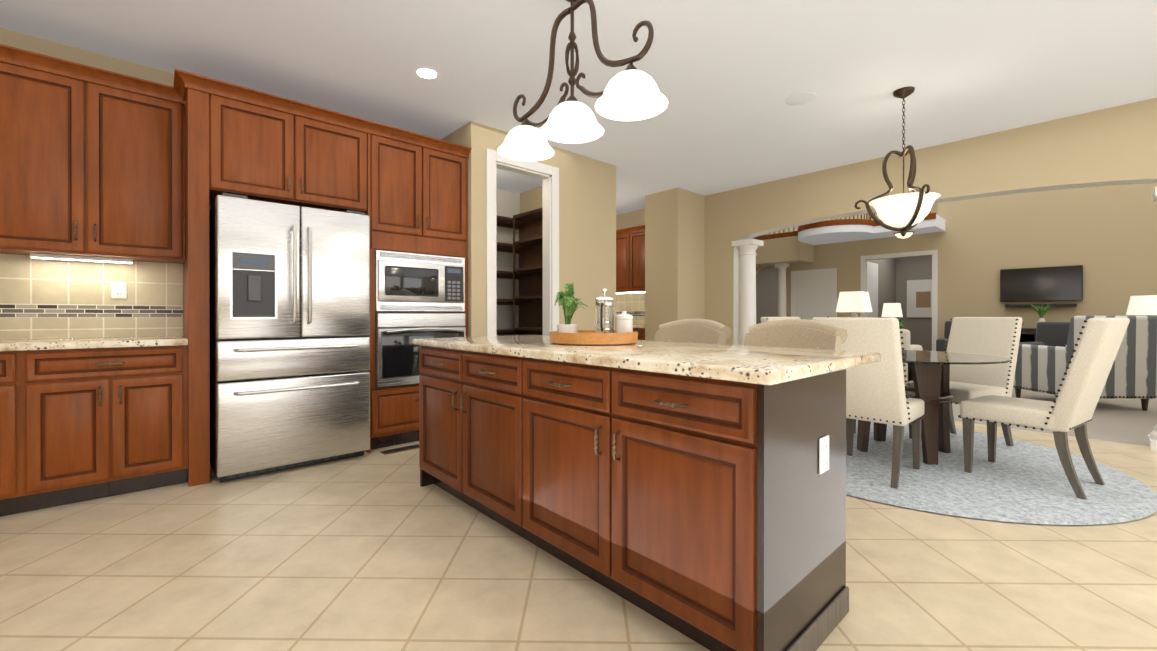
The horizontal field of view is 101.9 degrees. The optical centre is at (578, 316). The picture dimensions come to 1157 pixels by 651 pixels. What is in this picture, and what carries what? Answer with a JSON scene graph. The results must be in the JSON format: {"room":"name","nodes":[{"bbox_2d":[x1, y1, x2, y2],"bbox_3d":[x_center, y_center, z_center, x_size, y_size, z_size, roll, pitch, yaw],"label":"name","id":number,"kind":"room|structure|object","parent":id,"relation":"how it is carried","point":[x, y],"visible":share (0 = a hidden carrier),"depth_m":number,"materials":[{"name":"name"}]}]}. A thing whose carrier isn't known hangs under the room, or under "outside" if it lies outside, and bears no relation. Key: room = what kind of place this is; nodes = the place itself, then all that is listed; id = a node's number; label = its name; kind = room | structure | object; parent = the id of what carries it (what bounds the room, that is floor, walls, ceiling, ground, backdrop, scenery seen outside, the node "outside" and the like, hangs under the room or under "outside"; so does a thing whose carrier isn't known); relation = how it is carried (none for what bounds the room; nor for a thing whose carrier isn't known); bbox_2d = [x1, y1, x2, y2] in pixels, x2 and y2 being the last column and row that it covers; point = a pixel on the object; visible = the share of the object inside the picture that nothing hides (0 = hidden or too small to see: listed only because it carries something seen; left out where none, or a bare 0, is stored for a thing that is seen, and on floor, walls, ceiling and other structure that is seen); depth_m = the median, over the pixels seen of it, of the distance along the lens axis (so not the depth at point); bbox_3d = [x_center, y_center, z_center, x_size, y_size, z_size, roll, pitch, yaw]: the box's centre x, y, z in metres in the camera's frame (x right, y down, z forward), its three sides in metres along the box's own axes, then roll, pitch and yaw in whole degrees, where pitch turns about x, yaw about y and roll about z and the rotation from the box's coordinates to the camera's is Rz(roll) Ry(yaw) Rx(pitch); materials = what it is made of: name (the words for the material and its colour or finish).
{"room":"kitchen","nodes":[
{"label":"kitchen","id":0,"kind":"room"},
{"bbox_2d":[0,28,211,335],"bbox_3d":[-3.240,-0.336,3.041,4.860,2.760,0.120,0,0,-42],"label":"wall","id":1,"kind":"structure","parent":0,"point":[54,49],"depth_m":3.02,"materials":[{"name":"beige paint"}]},
{"bbox_2d":[0,56,91,259],"bbox_3d":[-3.210,-0.895,2.759,0.453,1.040,0.330,0,0,-42],"label":"upper cabinet","id":2,"kind":"object","parent":1,"relation":"attached to","point":[44,110],"depth_m":2.69,"materials":[{"name":"brown wood"}]},
{"bbox_2d":[111,281,126,298],"bbox_3d":[-3.047,-0.176,3.112,0.075,0.115,0.009,0,0,-42],"label":"outlet","id":3,"kind":"object","parent":1,"relation":"attached to","point":[118,290],"visible":1,"depth_m":3.11,"materials":[{"name":"white plastic"}]},
{"bbox_2d":[88,76,187,267],"bbox_3d":[-2.873,-0.896,3.064,0.455,1.040,0.330,0,0,-42],"label":"upper cabinet","id":4,"kind":"object","parent":1,"relation":"attached to","point":[107,177],"depth_m":2.95,"materials":[{"name":"brown wood"}]},
{"bbox_2d":[200,88,295,207],"bbox_3d":[-2.353,-1.112,3.332,0.468,0.610,0.630,0,0,-42],"label":"upper cabinet","id":5,"kind":"object","parent":1,"relation":"attached to","point":[248,147],"depth_m":3.08,"materials":[{"name":"brown wood"}]},
{"bbox_2d":[292,112,367,211],"bbox_3d":[-1.999,-1.113,3.652,0.487,0.610,0.630,0,0,-42],"label":"upper cabinet","id":6,"kind":"object","parent":1,"relation":"attached to","point":[332,155],"depth_m":3.42,"materials":[{"name":"brown wood"}]},
{"bbox_2d":[441,121,482,336],"bbox_3d":[-1.518,-0.341,4.849,0.120,2.760,1.850,0,0,-42],"label":"wall","id":7,"kind":"structure","parent":0,"point":[470,134],"depth_m":4.16,"materials":[{"name":"beige paint"}]},
{"bbox_2d":[496,188,519,335],"bbox_3d":[-1.457,-0.345,6.071,1.850,2.760,0.120,0,0,-42],"label":"wall","id":8,"kind":"structure","parent":0,"point":[508,203],"depth_m":6.42,"materials":[{"name":"white"}]},
{"bbox_2d":[483,125,608,335],"bbox_3d":[-0.296,-0.341,4.788,1.610,2.760,0.120,0,0,-42],"label":"wall","id":9,"kind":"structure","parent":0,"point":[584,225],"depth_m":4.99,"materials":[{"name":"beige paint"}]},
{"bbox_2d":[486,148,558,335],"bbox_3d":[-0.559,-0.236,4.550,0.844,2.552,0.156,0,0,-42],"label":"door frame","id":10,"kind":"structure","parent":9,"relation":"attached to","point":[548,175],"depth_m":4.61,"materials":[{"name":"white wood"}]},
{"bbox_2d":[520,164,615,329],"bbox_3d":[-0.235,-0.345,6.010,0.120,2.760,1.850,0,0,-42],"label":"wall","id":11,"kind":"structure","parent":0,"point":[531,199],"depth_m":5.34,"materials":[{"name":"beige paint"}]},
{"bbox_2d":[0,421,1156,650],"bbox_3d":[0.110,1.096,2.220,8.720,0.100,10.140,0,0,-42],"label":"floor","id":12,"kind":"structure","parent":0,"point":[374,549],"depth_m":1.89,"materials":[{"name":"beige tile"}]},
{"bbox_2d":[0,352,23,516],"bbox_3d":[-3.364,0.611,2.436,0.690,0.870,0.610,0,0,-42],"label":"base cabinet","id":13,"kind":"object","parent":12,"relation":"on","point":[11,363],"depth_m":2.43,"materials":[{"name":"brown wood"}]},
{"bbox_2d":[24,340,191,511],"bbox_3d":[-2.859,0.609,2.893,0.673,0.870,0.610,0,0,-42],"label":"base cabinet","id":14,"kind":"object","parent":12,"relation":"on","point":[99,422],"depth_m":2.66,"materials":[{"name":"brown wood"}]},
{"bbox_2d":[0,336,187,351],"bbox_3d":[-3.649,0.157,2.158,2.826,0.040,0.637,0,0,-42],"label":"countertop","id":15,"kind":"structure","parent":14,"relation":"on","point":[54,343],"depth_m":2.68,"materials":[{"name":"beige stone"}]},
{"bbox_2d":[209,193,369,482],"bbox_3d":[-2.090,0.135,3.410,0.905,1.815,0.758,0,0,-42],"label":"fridge","id":16,"kind":"object","parent":12,"relation":"on","point":[289,306],"visible":1,"depth_m":3.12,"materials":[{"name":"grey metal"}]},
{"bbox_2d":[380,444,418,454],"bbox_3d":[-1.385,1.038,3.678,0.300,0.008,0.100,0,0,-42],"label":"floor vent","id":17,"kind":"object","parent":12,"relation":"in","point":[396,450],"visible":0.98,"depth_m":3.66,"materials":[{"name":"brown metal"}]},
{"bbox_2d":[360,120,471,452],"bbox_3d":[-1.489,-0.219,4.087,0.850,2.520,0.674,0,0,-42],"label":"tall cabinet","id":18,"kind":"object","parent":12,"relation":"on","point":[417,183],"depth_m":3.79,"materials":[{"name":"brown wood"}]},
{"bbox_2d":[497,215,512,334],"bbox_3d":[-1.312,-0.142,5.911,1.606,2.355,0.308,0,0,-42],"label":"shelf","id":19,"kind":"object","parent":12,"relation":"on","point":[502,221],"depth_m":6.29,"materials":[{"name":"brown wood"}]},
{"bbox_2d":[513,207,542,334],"bbox_3d":[-0.450,-0.142,5.917,0.320,2.355,0.840,0,0,-42],"label":"shelf","id":20,"kind":"object","parent":12,"relation":"on","point":[528,273],"depth_m":6.25,"materials":[{"name":"brown wood"}]},
{"bbox_2d":[412,343,848,650],"bbox_3d":[-0.025,0.611,2.263,0.661,0.870,2.212,0,0,-42],"label":"kitchen island","id":21,"kind":"object","parent":12,"relation":"on","point":[688,490],"depth_m":1.55,"materials":[{"name":"brown wood"}]},
{"bbox_2d":[412,335,880,386],"bbox_3d":[0.075,0.156,2.360,0.920,0.040,2.280,0,0,-42],"label":"island countertop","id":22,"kind":"structure","parent":21,"relation":"on","point":[781,366],"depth_m":1.72,"materials":[{"name":"beige stone"}]},
{"bbox_2d":[549,330,637,344],"bbox_3d":[0.078,0.105,2.417,0.456,0.058,0.456,0,0,-42],"label":"tray","id":23,"kind":"object","parent":22,"relation":"on","point":[586,337],"visible":0.83,"depth_m":2.22,"materials":[{"name":"brown wood"}]},
{"bbox_2d":[554,283,586,332],"bbox_3d":[-0.031,-0.032,2.461,0.186,0.298,0.160,0,0,-42],"label":"potted plant","id":24,"kind":"object","parent":23,"relation":"on","point":[566,300],"visible":0.96,"depth_m":2.44,"materials":[{"name":"green plant"}]},
{"bbox_2d":[595,289,613,332],"bbox_3d":[0.127,-0.013,2.417,0.130,0.262,0.108,0,0,-42],"label":"press","id":25,"kind":"object","parent":23,"relation":"on","point":[604,304],"visible":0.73,"depth_m":2.39,"materials":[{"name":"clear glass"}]},
{"bbox_2d":[615,311,632,332],"bbox_3d":[0.232,0.044,2.388,0.092,0.147,0.092,0,0,-42],"label":"canister","id":26,"kind":"object","parent":23,"relation":"on","point":[624,322],"visible":0.77,"depth_m":2.35,"materials":[{"name":"white ceramic"}]},
{"bbox_2d":[819,435,828,473],"bbox_3d":[0.802,0.448,1.528,0.075,0.115,0.009,0,0,-42],"label":"outlet","id":27,"kind":"object","parent":21,"relation":"attached to","point":[823,454],"visible":1,"depth_m":1.52,"materials":[{"name":"white plastic"}]},
{"bbox_2d":[633,329,644,339],"bbox_3d":[0.997,0.597,7.121,0.622,0.870,0.540,0,0,-42],"label":"base cabinet","id":28,"kind":"object","parent":12,"relation":"on","point":[641,332],"depth_m":6.77,"materials":[{"name":"brown wood"}]},
{"bbox_2d":[633,325,644,328],"bbox_3d":[0.447,0.140,7.714,0.640,0.040,2.160,0,0,-42],"label":"countertop","id":29,"kind":"structure","parent":28,"relation":"on","point":[634,326],"depth_m":6.78,"materials":[{"name":"beige stone"}]},
{"bbox_2d":[654,318,730,343],"bbox_3d":[0.613,0.528,3.011,0.610,1.033,0.546,0,0,-42],"label":"stool","id":30,"kind":"object","parent":12,"relation":"on","point":[697,330],"visible":0.29,"depth_m":3.13,"materials":[{"name":"fabric"}]},
{"bbox_2d":[732,238,762,344],"bbox_3d":[2.276,0.007,6.321,0.333,2.055,0.334,0,0,-42],"label":"column","id":31,"kind":"structure","parent":12,"relation":"on","point":[747,248],"depth_m":6.23,"materials":[{"name":"white"}]},
{"bbox_2d":[744,319,847,349],"bbox_3d":[1.063,0.529,2.514,0.610,1.033,0.546,0,0,-42],"label":"stool","id":32,"kind":"object","parent":12,"relation":"on","point":[800,333],"visible":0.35,"depth_m":2.63,"materials":[{"name":"fabric"}]},
{"bbox_2d":[846,420,1156,524],"bbox_3d":[2.472,1.033,3.575,2.470,0.017,2.470,0,0,-42],"label":"rug","id":33,"kind":"object","parent":12,"relation":"on","point":[1019,481],"visible":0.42,"depth_m":2.86,"materials":[{"name":"grey carpet"}]},
{"bbox_2d":[761,317,855,432],"bbox_3d":[2.095,0.510,4.291,0.507,1.020,0.684,0,0,-27],"label":"chair","id":34,"kind":"object","parent":33,"relation":"on","point":[765,319],"visible":0.02,"depth_m":4.44,"materials":[{"name":"fabric"}]},
{"bbox_2d":[812,317,926,488],"bbox_3d":[1.928,0.514,3.121,0.686,1.020,0.511,0,0,-42],"label":"chair","id":35,"kind":"object","parent":33,"relation":"on","point":[875,392],"visible":0.6,"depth_m":2.87,"materials":[{"name":"fabric"}]},
{"bbox_2d":[857,350,1011,464],"bbox_3d":[2.472,0.655,3.573,1.214,0.735,1.214,0,0,-42],"label":"dining table","id":36,"kind":"object","parent":33,"relation":"on","point":[930,370],"visible":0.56,"depth_m":3.29,"materials":[{"name":"glass"},{"name":"dark wood"}]},
{"bbox_2d":[905,317,1021,448],"bbox_3d":[3.145,0.512,3.842,0.686,1.020,0.511,0,0,-20],"label":"chair","id":37,"kind":"object","parent":33,"relation":"on","point":[996,336],"visible":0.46,"depth_m":3.81,"materials":[{"name":"fabric"}]},
{"bbox_2d":[958,318,1129,498],"bbox_3d":[2.901,0.514,2.957,0.511,1.020,0.686,0,0,-32],"label":"chair","id":38,"kind":"object","parent":33,"relation":"on","point":[1084,379],"visible":1,"depth_m":2.73,"materials":[{"name":"fabric"}]},
{"bbox_2d":[905,385,1156,445],"bbox_3d":[6.755,1.077,8.827,10.000,0.100,14.220,0,0,-42],"label":"floor carpet","id":39,"kind":"object","parent":12,"relation":"on","point":[1129,421],"depth_m":4.70,"materials":[{"name":"beige carpet"}]},
{"bbox_2d":[775,263,789,316],"bbox_3d":[4.951,-0.131,11.412,0.290,2.300,0.290,0,0,-42],"label":"column","id":40,"kind":"structure","parent":39,"relation":"on","point":[782,268],"depth_m":11.33,"materials":[{"name":"white"}]},
{"bbox_2d":[836,291,871,317],"bbox_3d":[3.837,0.344,6.535,0.450,1.380,0.450,0,0,-42],"label":"table lamp","id":41,"kind":"object","parent":39,"relation":"on","point":[854,302],"visible":0.29,"depth_m":6.43,"materials":[{"name":"grey fabric"}]},
{"bbox_2d":[881,303,904,328],"bbox_3d":[6.323,0.375,9.451,0.450,1.300,0.461,0,0,-42],"label":"table lamp","id":42,"kind":"object","parent":39,"relation":"on","point":[891,310],"visible":0.38,"depth_m":9.35,"materials":[{"name":"grey fabric"}]},
{"bbox_2d":[900,329,922,384],"bbox_3d":[4.098,0.601,7.379,0.920,0.860,2.000,0,0,-42],"label":"chair","id":43,"kind":"object","parent":39,"relation":"on","point":[905,335],"visible":0.15,"depth_m":6.38,"materials":[{"name":"fabric"}]},
{"bbox_2d":[936,321,951,351],"bbox_3d":[7.127,0.553,8.569,0.943,0.950,0.817,0,0,-42],"label":"armchair","id":44,"kind":"object","parent":39,"relation":"on","point":[941,343],"visible":0.08,"depth_m":8.56,"materials":[{"name":"grey fabric"}]},
{"bbox_2d":[1019,328,1035,341],"bbox_3d":[7.991,0.614,8.137,0.470,0.830,0.940,0,0,-42],"label":"console","id":45,"kind":"object","parent":39,"relation":"on","point":[1027,334],"visible":0.04,"depth_m":8.08},
{"bbox_2d":[1022,303,1050,325],"bbox_3d":[7.927,-0.022,8.203,0.248,0.438,0.505,0,0,-42],"label":"potted plant","id":46,"kind":"object","parent":45,"relation":"on","point":[1041,312],"visible":0.65,"depth_m":8.10,"materials":[{"name":"green plant"}]},
{"bbox_2d":[1019,322,1069,346],"bbox_3d":[7.366,0.557,7.182,0.943,0.950,0.817,0,0,-22],"label":"armchair","id":47,"kind":"object","parent":39,"relation":"on","point":[1051,333],"visible":0.12,"depth_m":7.44,"materials":[{"name":"grey fabric"}]},
{"bbox_2d":[1013,316,1156,410],"bbox_3d":[5.913,0.512,5.523,0.924,1.050,1.043,0,0,1],"label":"striped armchair","id":48,"kind":"object","parent":39,"relation":"on","point":[1131,375],"visible":0.67,"depth_m":5.11,"materials":[{"name":"fabric"}]},
{"bbox_2d":[1126,295,1156,315],"bbox_3d":[8.328,0.363,6.863,0.500,1.340,0.500,0,0,-42],"label":"table lamp","id":49,"kind":"object","parent":39,"relation":"on","point":[1143,305],"visible":0.27,"depth_m":6.78,"materials":[{"name":"grey fabric"}]},
{"bbox_2d":[1148,187,1156,450],"bbox_3d":[4.698,0.015,3.645,0.333,2.055,0.333,0,0,-42],"label":"column","id":50,"kind":"structure","parent":12,"relation":"on","point":[1152,439],"depth_m":3.70,"materials":[{"name":"white"}]},
{"bbox_2d":[0,0,1156,214],"bbox_3d":[0.147,-1.764,2.245,8.820,0.100,10.140,0,0,-42],"label":"ceiling","id":51,"kind":"structure","parent":0,"point":[729,77],"depth_m":3.17,"materials":[{"name":"white paint"}]},
{"bbox_2d":[414,67,438,79],"bbox_3d":[-1.067,-1.714,3.304,0.168,0.006,0.168,0,0,39],"label":"recessed light","id":52,"kind":"object","parent":51,"relation":"in","point":[427,73],"visible":1,"depth_m":3.28,"materials":[{"name":"white plastic"}]},
{"bbox_2d":[498,0,667,160],"bbox_3d":[-0.033,-1.342,2.460,0.334,0.744,1.154,0,0,-42],"label":"pendant light","id":53,"kind":"object","parent":51,"relation":"hanging from","point":[631,92],"visible":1,"depth_m":2.41,"materials":[{"name":"white glass"}]},
{"bbox_2d":[785,92,815,104],"bbox_3d":[1.749,-1.714,3.694,0.224,0.008,0.224,0,0,-42],"label":"speaker","id":54,"kind":"object","parent":51,"relation":"attached to","point":[801,98],"visible":1,"depth_m":3.67},
{"bbox_2d":[854,86,940,236],"bbox_3d":[2.460,-1.163,3.621,0.557,1.110,0.544,0,0,-42],"label":"dining pendant light","id":55,"kind":"object","parent":51,"relation":"hanging from","point":[909,211],"visible":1,"depth_m":3.50,"materials":[{"name":"white glass"}]},
{"bbox_2d":[645,188,704,340],"bbox_3d":[1.374,-0.347,6.691,0.640,2.760,0.560,0,0,-42],"label":"wall","id":56,"kind":"structure","parent":0,"point":[674,254],"depth_m":6.48,"materials":[{"name":"beige paint"}]},
{"bbox_2d":[756,255,931,350],"bbox_3d":[7.334,-1.787,13.335,0.120,5.600,8.100,0,0,-42],"label":"wall","id":57,"kind":"structure","parent":0,"point":[915,268],"depth_m":12.09,"materials":[{"name":"beige paint"}]},
{"bbox_2d":[907,279,931,317],"bbox_3d":[8.614,-0.457,11.800,0.043,0.950,0.600,0,0,-42],"label":"picture","id":58,"kind":"object","parent":57,"relation":"attached to","point":[919,298],"visible":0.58,"depth_m":11.81,"materials":[{"name":"white fabric"}]},
{"bbox_2d":[756,232,937,317],"bbox_3d":[4.934,-0.358,11.990,0.150,2.750,6.880,0,0,-42],"label":"wall","id":59,"kind":"structure","parent":0,"point":[843,258],"depth_m":10.56,"materials":[{"name":"beige paint"}]},
{"bbox_2d":[791,268,836,319],"bbox_3d":[5.545,-0.050,11.114,0.108,2.140,1.040,0,0,-42],"label":"door","id":60,"kind":"structure","parent":59,"relation":"in","point":[814,293],"depth_m":11.11,"materials":[{"name":"white"}]},
{"bbox_2d":[865,261,877,317],"bbox_3d":[6.712,-0.114,10.741,0.790,2.250,0.040,0,0,-42],"label":"open door","id":61,"kind":"structure","parent":59,"relation":"in","point":[871,278],"depth_m":10.71,"materials":[{"name":"white wood"}]},
{"bbox_2d":[860,250,937,350],"bbox_3d":[6.717,-0.161,9.896,0.016,2.370,1.380,0,0,-42],"label":"door frame","id":62,"kind":"structure","parent":59,"relation":"attached to","point":[934,253],"depth_m":9.43,"materials":[{"name":"white wood"}]},
{"bbox_2d":[753,213,944,266],"bbox_3d":[5.351,-1.619,12.283,4.232,0.670,7.000,0,0,-42],"label":"balcony slab","id":63,"kind":"object","parent":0,"point":[793,247],"visible":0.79,"depth_m":10.06,"materials":[{"name":"white paint"}]},
{"bbox_2d":[760,210,930,235],"bbox_3d":[4.134,-2.396,11.101,0.775,0.932,6.706,0,0,-42],"label":"balcony railing","id":64,"kind":"object","parent":63,"relation":"on","point":[868,216],"depth_m":9.50,"materials":[{"name":"brown wood"}]},
{"bbox_2d":[894,231,913,238],"bbox_3d":[6.568,-1.635,9.472,0.344,0.120,0.344,0,0,36],"label":"flush ceiling light","id":65,"kind":"object","parent":63,"relation":"attached to","point":[907,235],"visible":0.44,"depth_m":9.31,"materials":[{"name":"white glass"}]},
{"bbox_2d":[761,203,937,235],"bbox_3d":[6.075,-3.260,12.933,0.120,2.650,7.000,0,0,-42],"label":"wall","id":66,"kind":"structure","parent":0,"point":[934,208],"depth_m":11.84,"materials":[{"name":"beige"}]},
{"bbox_2d":[865,258,895,317],"bbox_3d":[7.277,-0.356,11.413,2.550,2.750,0.120,0,0,-42],"label":"wall","id":67,"kind":"structure","parent":0,"point":[886,280],"depth_m":11.64,"materials":[{"name":"beige paint"}]},
{"bbox_2d":[616,98,1156,344],"bbox_3d":[3.048,-1.763,5.463,0.200,5.600,14.220,0,0,-42],"label":"wall","id":68,"kind":"structure","parent":0,"point":[1116,145],"depth_m":4.61,"materials":[{"name":"beige paint"}]},
{"bbox_2d":[616,233,627,292],"bbox_3d":[0.553,-0.850,7.808,0.352,0.920,1.080,0,0,-42],"label":"upper cabinet","id":69,"kind":"object","parent":68,"relation":"attached to","point":[621,238],"depth_m":7.41,"materials":[{"name":"brown wood"}]},
{"bbox_2d":[628,229,644,292],"bbox_3d":[1.097,-0.848,7.207,0.352,0.920,0.540,0,0,-42],"label":"upper cabinet","id":70,"kind":"object","parent":68,"relation":"attached to","point":[630,271],"depth_m":7.19,"materials":[{"name":"brown wood"}]},
{"bbox_2d":[733,247,738,344],"bbox_3d":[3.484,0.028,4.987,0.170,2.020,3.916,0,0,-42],"label":"pilaster","id":71,"kind":"object","parent":68,"relation":"attached to","point":[735,296],"visible":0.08,"depth_m":6.36,"materials":[{"name":"white"}]},
{"bbox_2d":[938,183,1156,338],"bbox_3d":[9.671,-1.767,6.751,0.150,5.600,7.240,0,0,-42],"label":"wall","id":72,"kind":"structure","parent":0,"point":[1105,237],"depth_m":8.20,"materials":[{"name":"beige paint"}]},
{"bbox_2d":[1000,265,1082,306],"bbox_3d":[8.129,-0.522,8.272,0.099,0.700,1.040,0,0,-42],"label":"wall-mounted tv","id":73,"kind":"object","parent":72,"relation":"attached to","point":[1060,283],"visible":0.96,"depth_m":8.24,"materials":[{"name":"black plastic"}]}
]}

